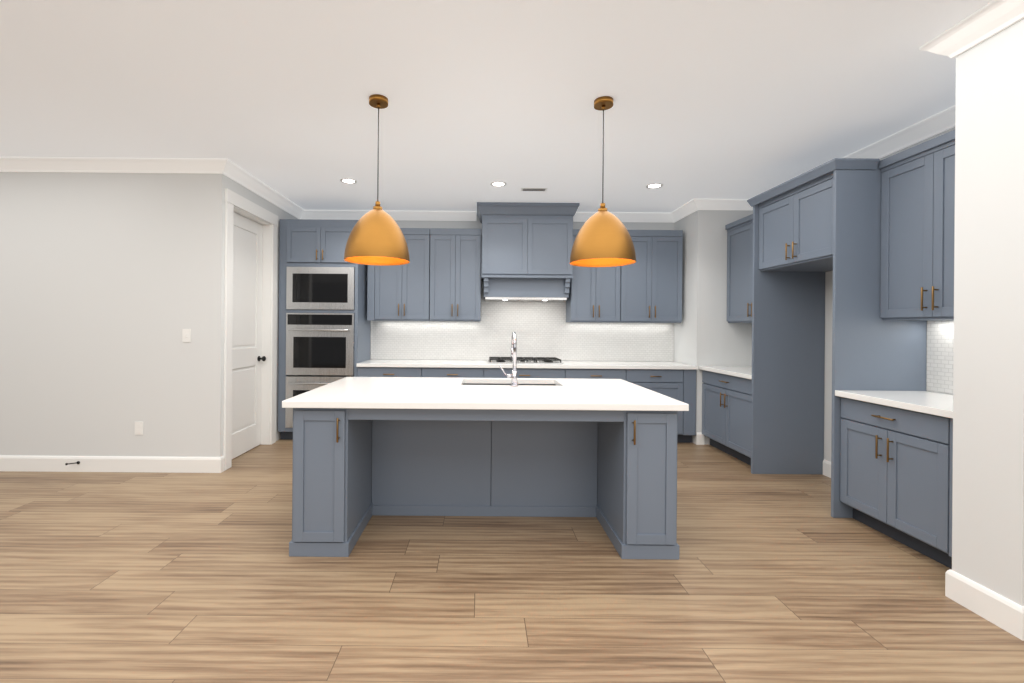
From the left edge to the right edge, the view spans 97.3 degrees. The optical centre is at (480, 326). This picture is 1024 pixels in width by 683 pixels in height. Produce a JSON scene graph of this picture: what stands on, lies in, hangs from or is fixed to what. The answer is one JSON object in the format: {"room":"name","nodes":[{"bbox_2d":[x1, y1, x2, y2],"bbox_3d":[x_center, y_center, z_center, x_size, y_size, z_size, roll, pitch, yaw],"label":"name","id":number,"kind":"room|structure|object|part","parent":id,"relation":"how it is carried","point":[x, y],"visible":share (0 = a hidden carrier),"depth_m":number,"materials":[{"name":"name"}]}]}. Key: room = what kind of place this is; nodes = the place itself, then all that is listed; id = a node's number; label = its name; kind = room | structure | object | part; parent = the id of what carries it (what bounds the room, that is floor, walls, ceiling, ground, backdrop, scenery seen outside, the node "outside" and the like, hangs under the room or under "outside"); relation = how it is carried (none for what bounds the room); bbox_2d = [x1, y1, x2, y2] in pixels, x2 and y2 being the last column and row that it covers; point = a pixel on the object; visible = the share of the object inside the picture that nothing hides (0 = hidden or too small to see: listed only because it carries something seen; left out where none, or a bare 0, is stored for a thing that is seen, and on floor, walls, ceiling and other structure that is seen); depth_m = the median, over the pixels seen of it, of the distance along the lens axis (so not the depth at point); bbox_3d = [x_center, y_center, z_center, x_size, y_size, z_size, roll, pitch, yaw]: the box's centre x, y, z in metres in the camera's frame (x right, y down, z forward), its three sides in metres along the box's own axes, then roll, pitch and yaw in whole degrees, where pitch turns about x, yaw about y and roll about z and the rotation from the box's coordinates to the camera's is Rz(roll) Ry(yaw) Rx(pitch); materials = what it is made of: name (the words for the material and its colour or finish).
{"room":"kitchen","nodes":[
{"label":"kitchen","id":0,"kind":"room"},
{"bbox_2d":[0,0,992,212],"bbox_3d":[-0.988,-1.538,0.510,18.000,0.080,11.020,0,0,0],"label":"ceiling","id":1,"kind":"structure","parent":0,"point":[731,99],"depth_m":2.83,"materials":[{"name":"white paint"}]},
{"bbox_2d":[340,178,356,183],"bbox_3d":[-1.358,-1.496,4.620,0.170,0.008,0.170,0,0,0],"label":"recessed light","id":2,"kind":"object","parent":1,"relation":"in","point":[348,181],"visible":1,"depth_m":4.62,"materials":[{"name":"white"}]},
{"bbox_2d":[344,94,409,265],"bbox_3d":[-0.675,-0.963,2.950,0.420,1.063,0.420,0,0,0],"label":"pendant light","id":3,"kind":"object","parent":1,"relation":"hanging from","point":[376,236],"visible":1,"depth_m":2.83,"materials":[{"name":"gold metal"}]},
{"bbox_2d":[490,181,506,186],"bbox_3d":[0.182,-1.484,4.680,0.170,0.008,0.170,0,0,0],"label":"recessed light","id":4,"kind":"object","parent":1,"relation":"in","point":[498,184],"visible":1,"depth_m":4.68,"materials":[{"name":"white plastic"}]},
{"bbox_2d":[521,188,547,190],"bbox_3d":[0.572,-1.481,4.853,0.280,0.006,0.105,0,0,0],"label":"ceiling vent","id":5,"kind":"object","parent":1,"relation":"in","point":[533,189],"visible":0.96,"depth_m":4.84,"materials":[{"name":"white metal"}]},
{"bbox_2d":[570,96,635,266],"bbox_3d":[0.799,-0.951,2.950,0.420,1.063,0.420,0,0,0],"label":"pendant light","id":6,"kind":"object","parent":1,"relation":"hanging from","point":[603,238],"visible":1,"depth_m":2.83,"materials":[{"name":"gold metal"}]},
{"bbox_2d":[646,183,662,188],"bbox_3d":[1.812,-1.471,4.700,0.170,0.008,0.170,0,0,0],"label":"recessed light","id":7,"kind":"object","parent":1,"relation":"in","point":[654,185],"visible":0.98,"depth_m":4.69,"materials":[{"name":"white plastic"}]},
{"bbox_2d":[0,439,1023,682],"bbox_3d":[-1.011,1.372,0.510,18.000,0.060,11.020,0,0,0],"label":"floor","id":8,"kind":"structure","parent":0,"point":[131,577],"depth_m":2.27,"materials":[{"name":"brown wood"}]},
{"bbox_2d":[278,219,370,439],"bbox_3d":[-1.900,0.040,5.534,0.920,2.590,0.684,0,0,0],"label":"tall cabinet","id":9,"kind":"object","parent":8,"relation":"on","point":[312,243],"visible":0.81,"depth_m":5.25,"materials":[{"name":"blue"}]},
{"bbox_2d":[285,375,353,427],"bbox_3d":[-1.879,0.875,5.455,0.784,0.594,0.590,0,0,0],"label":"wall oven","id":10,"kind":"object","parent":9,"relation":"in","point":[296,385],"visible":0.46,"depth_m":5.23,"materials":[{"name":"silver metal"}]},
{"bbox_2d":[286,313,354,374],"bbox_3d":[-1.874,0.199,5.455,0.784,0.722,0.590,0,0,0],"label":"wall oven","id":11,"kind":"object","parent":9,"relation":"in","point":[319,343],"visible":0.94,"depth_m":5.22,"materials":[{"name":"silver metal"}]},
{"bbox_2d":[286,267,354,309],"bbox_3d":[-1.869,-0.451,5.487,0.784,0.494,0.527,0,0,0],"label":"microwave","id":12,"kind":"object","parent":9,"relation":"in","point":[320,288],"visible":0.81,"depth_m":5.22,"materials":[{"name":"silver metal"}]},
{"bbox_2d":[357,367,428,376],"bbox_3d":[-1.038,0.904,5.553,0.813,0.876,0.646,0,0,0],"label":"base cabinet","id":13,"kind":"object","parent":8,"relation":"on","point":[361,371],"depth_m":5.23,"materials":[{"name":"blue wood"}]},
{"bbox_2d":[429,367,488,377],"bbox_3d":[-0.333,0.910,5.553,0.846,0.876,0.646,0,0,0],"label":"base cabinet","id":14,"kind":"object","parent":8,"relation":"on","point":[433,372],"depth_m":5.23,"materials":[{"name":"blue wood"}]},
{"bbox_2d":[289,383,678,559],"bbox_3d":[0.022,0.913,3.191,2.282,0.875,1.218,0,0,0],"label":"kitchen island","id":15,"kind":"object","parent":8,"relation":"on","point":[483,462],"depth_m":2.99,"materials":[{"name":"blue"}]},
{"bbox_2d":[282,377,688,410],"bbox_3d":[0.025,0.453,3.208,2.335,0.040,1.256,0,0,0],"label":"island countertop","id":16,"kind":"structure","parent":15,"relation":"on","point":[451,393],"depth_m":2.84,"materials":[{"name":"white stone"}]},
{"bbox_2d":[499,332,518,386],"bbox_3d":[0.205,0.234,3.384,0.145,0.398,0.218,0,0,0],"label":"faucet","id":17,"kind":"object","parent":16,"relation":"on","point":[513,375],"visible":1,"depth_m":3.29,"materials":[{"name":"silver metal"}]},
{"bbox_2d":[463,384,556,385],"bbox_3d":[0.233,0.580,3.560,0.805,0.204,0.440,0,0,0],"label":"sink","id":18,"kind":"object","parent":16,"relation":"in","point":[519,384],"depth_m":3.77,"materials":[{"name":"silver metal"}]},
{"bbox_2d":[489,368,572,378],"bbox_3d":[0.502,0.916,5.553,1.071,0.876,0.646,0,0,0],"label":"base cabinet","id":19,"kind":"object","parent":8,"relation":"on","point":[493,372],"depth_m":5.23,"materials":[{"name":"blue wood"}]},
{"bbox_2d":[573,369,628,381],"bbox_3d":[1.299,0.923,5.553,0.770,0.876,0.646,0,0,0],"label":"base cabinet","id":20,"kind":"object","parent":8,"relation":"on","point":[623,374],"depth_m":5.23,"materials":[{"name":"blue wood"}]},
{"bbox_2d":[629,369,684,442],"bbox_3d":[1.987,0.928,5.553,0.730,0.876,0.646,0,0,0],"label":"base cabinet","id":21,"kind":"object","parent":8,"relation":"on","point":[678,384],"depth_m":5.23,"materials":[{"name":"blue wood"}]},
{"bbox_2d":[685,370,695,442],"bbox_3d":[2.427,0.932,5.553,0.149,0.876,0.646,0,0,0],"label":"base cabinet","id":22,"kind":"object","parent":8,"relation":"on","point":[690,375],"depth_m":5.23,"materials":[{"name":"blue"}]},
{"bbox_2d":[699,366,751,465],"bbox_3d":[2.866,0.914,4.734,0.666,0.917,1.023,0,0,0],"label":"base cabinet","id":23,"kind":"object","parent":8,"relation":"on","point":[726,413],"depth_m":4.70,"materials":[{"name":"blue"}]},
{"bbox_3d":[2.863,0.475,4.734,0.654,0.040,1.023,0,0,0],"label":"base cabinet right far top","id":24,"kind":"part","parent":23,"relation":"part of","materials":[{"name":"white stone"}]},
{"bbox_2d":[747,158,926,517],"bbox_3d":[2.854,0.087,3.725,0.702,2.570,1.062,0,0,0],"label":"surround","id":25,"kind":"object","parent":8,"relation":"on","point":[811,227],"visible":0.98,"depth_m":3.66,"materials":[{"name":"blue"}]},
{"bbox_2d":[835,390,952,568],"bbox_3d":[2.866,0.914,2.753,0.666,0.917,0.948,0,0,0],"label":"base cabinet","id":26,"kind":"object","parent":8,"relation":"on","point":[896,474],"depth_m":2.78,"materials":[{"name":"blue"}]},
{"bbox_3d":[2.863,0.475,2.753,0.654,0.040,0.948,0,0,0],"label":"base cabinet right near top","id":27,"kind":"part","parent":26,"relation":"part of","materials":[{"name":"white stone"}]},
{"bbox_2d":[0,18,1023,605],"bbox_3d":[-0.999,-0.078,4.000,18.000,2.840,4.040,0,0,0],"label":"wall","id":28,"kind":"structure","parent":0,"point":[112,286],"depth_m":4.12,"materials":[{"name":"white paint"}]},
{"bbox_2d":[135,422,142,434],"bbox_3d":[-3.130,0.925,4.116,0.075,0.120,0.006,0,0,0],"label":"electrical outlet plate","id":29,"kind":"object","parent":28,"relation":"attached to","point":[138,428],"visible":1,"depth_m":4.11,"materials":[{"name":"white plastic"}]},
{"bbox_2d":[182,329,190,341],"bbox_3d":[-2.693,0.079,4.114,0.075,0.120,0.011,0,0,0],"label":"switch plate","id":30,"kind":"object","parent":28,"relation":"attached to","point":[186,335],"visible":1,"depth_m":4.11,"materials":[{"name":"white plastic"}]},
{"bbox_2d":[232,212,262,458],"bbox_3d":[-2.476,0.086,4.685,0.080,2.473,0.792,0,0,0],"label":"pantry door","id":31,"kind":"structure","parent":28,"relation":"in","point":[247,336],"depth_m":4.76,"materials":[{"name":"white wood"}]},
{"bbox_2d":[223,188,277,470],"bbox_3d":[-2.438,0.023,4.685,0.164,2.615,1.050,0,0,0],"label":"door frame","id":32,"kind":"structure","parent":28,"relation":"attached to","point":[247,208],"depth_m":5.08,"materials":[{"name":"white wood"}]},
{"bbox_2d":[367,228,429,320],"bbox_3d":[-1.015,-0.648,5.678,0.760,1.140,0.373,0,0,0],"label":"upper cabinet","id":33,"kind":"object","parent":28,"relation":"attached to","point":[398,292],"visible":0.65,"depth_m":5.54,"materials":[{"name":"blue wood"}]},
{"bbox_2d":[430,228,480,321],"bbox_3d":[-0.316,-0.642,5.678,0.629,1.140,0.373,0,0,0],"label":"upper cabinet","id":34,"kind":"object","parent":28,"relation":"attached to","point":[455,274],"visible":1,"depth_m":5.54,"materials":[{"name":"blue"}]},
{"bbox_2d":[0,0,1023,222],"bbox_3d":[-0.989,-1.447,3.885,18.000,0.109,3.999,0,0,0],"label":"crown molding","id":35,"kind":"structure","parent":28,"relation":"attached to","point":[987,21],"depth_m":4.06,"materials":[{"name":"white wood"}]},
{"bbox_2d":[0,432,1023,640],"bbox_3d":[-1.010,1.274,3.609,18.000,0.144,3.290,0,0,0],"label":"baseboard","id":36,"kind":"structure","parent":28,"relation":"attached to","point":[1002,612],"depth_m":4.10,"materials":[{"name":"white wood"}]},
{"bbox_2d":[371,296,673,361],"bbox_3d":[0.540,0.015,5.872,3.952,0.841,0.011,0,0,0],"label":"backsplash","id":37,"kind":"structure","parent":28,"relation":"attached to","point":[542,328],"depth_m":5.87,"materials":[{"name":"tile"}]},
{"bbox_2d":[356,359,697,369],"bbox_3d":[0.535,0.457,5.533,3.951,0.040,0.662,0,0,0],"label":"countertop","id":38,"kind":"structure","parent":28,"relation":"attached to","point":[486,364],"depth_m":5.20,"materials":[{"name":"white stone"}]},
{"bbox_2d":[487,357,563,363],"bbox_3d":[0.532,0.411,5.567,0.900,0.050,0.465,0,0,0],"label":"cooktop","id":39,"kind":"object","parent":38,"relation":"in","point":[527,360],"visible":0.92,"depth_m":5.40,"materials":[{"name":"silver metal"}]},
{"bbox_2d":[477,202,579,300],"bbox_3d":[0.557,-0.908,5.611,1.224,1.148,0.506,0,0,0],"label":"range hood","id":40,"kind":"object","parent":28,"relation":"attached to","point":[526,250],"visible":1,"depth_m":5.41,"materials":[{"name":"blue wood"}]},
{"bbox_2d":[566,229,619,322],"bbox_3d":[1.414,-0.629,5.678,0.606,1.140,0.373,0,0,0],"label":"upper cabinet","id":41,"kind":"object","parent":28,"relation":"attached to","point":[594,295],"visible":0.67,"depth_m":5.54,"materials":[{"name":"blue"}]},
{"bbox_2d":[617,230,682,322],"bbox_3d":[2.100,-0.624,5.678,0.756,1.140,0.373,0,0,0],"label":"upper cabinet","id":42,"kind":"object","parent":28,"relation":"attached to","point":[651,285],"visible":0.96,"depth_m":5.54,"materials":[{"name":"blue"}]},
{"bbox_2d":[725,214,752,322],"bbox_3d":[3.012,-0.616,4.734,0.373,1.140,1.023,0,0,0],"label":"upper cabinet","id":43,"kind":"object","parent":28,"relation":"attached to","point":[739,264],"visible":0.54,"depth_m":4.98,"materials":[{"name":"blue wood"}]},
{"bbox_2d":[878,130,954,320],"bbox_3d":[3.012,-0.616,2.753,0.373,1.140,0.948,0,0,0],"label":"upper cabinet","id":44,"kind":"object","parent":28,"relation":"attached to","point":[917,224],"visible":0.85,"depth_m":2.95,"materials":[{"name":"blue wood"}]},
{"bbox_2d":[926,321,953,393],"bbox_3d":[3.201,0.207,2.753,0.011,0.499,0.948,0,0,0],"label":"backsplash","id":45,"kind":"structure","parent":28,"relation":"attached to","point":[940,354],"depth_m":3.13,"materials":[{"name":"tile"}]}
]}

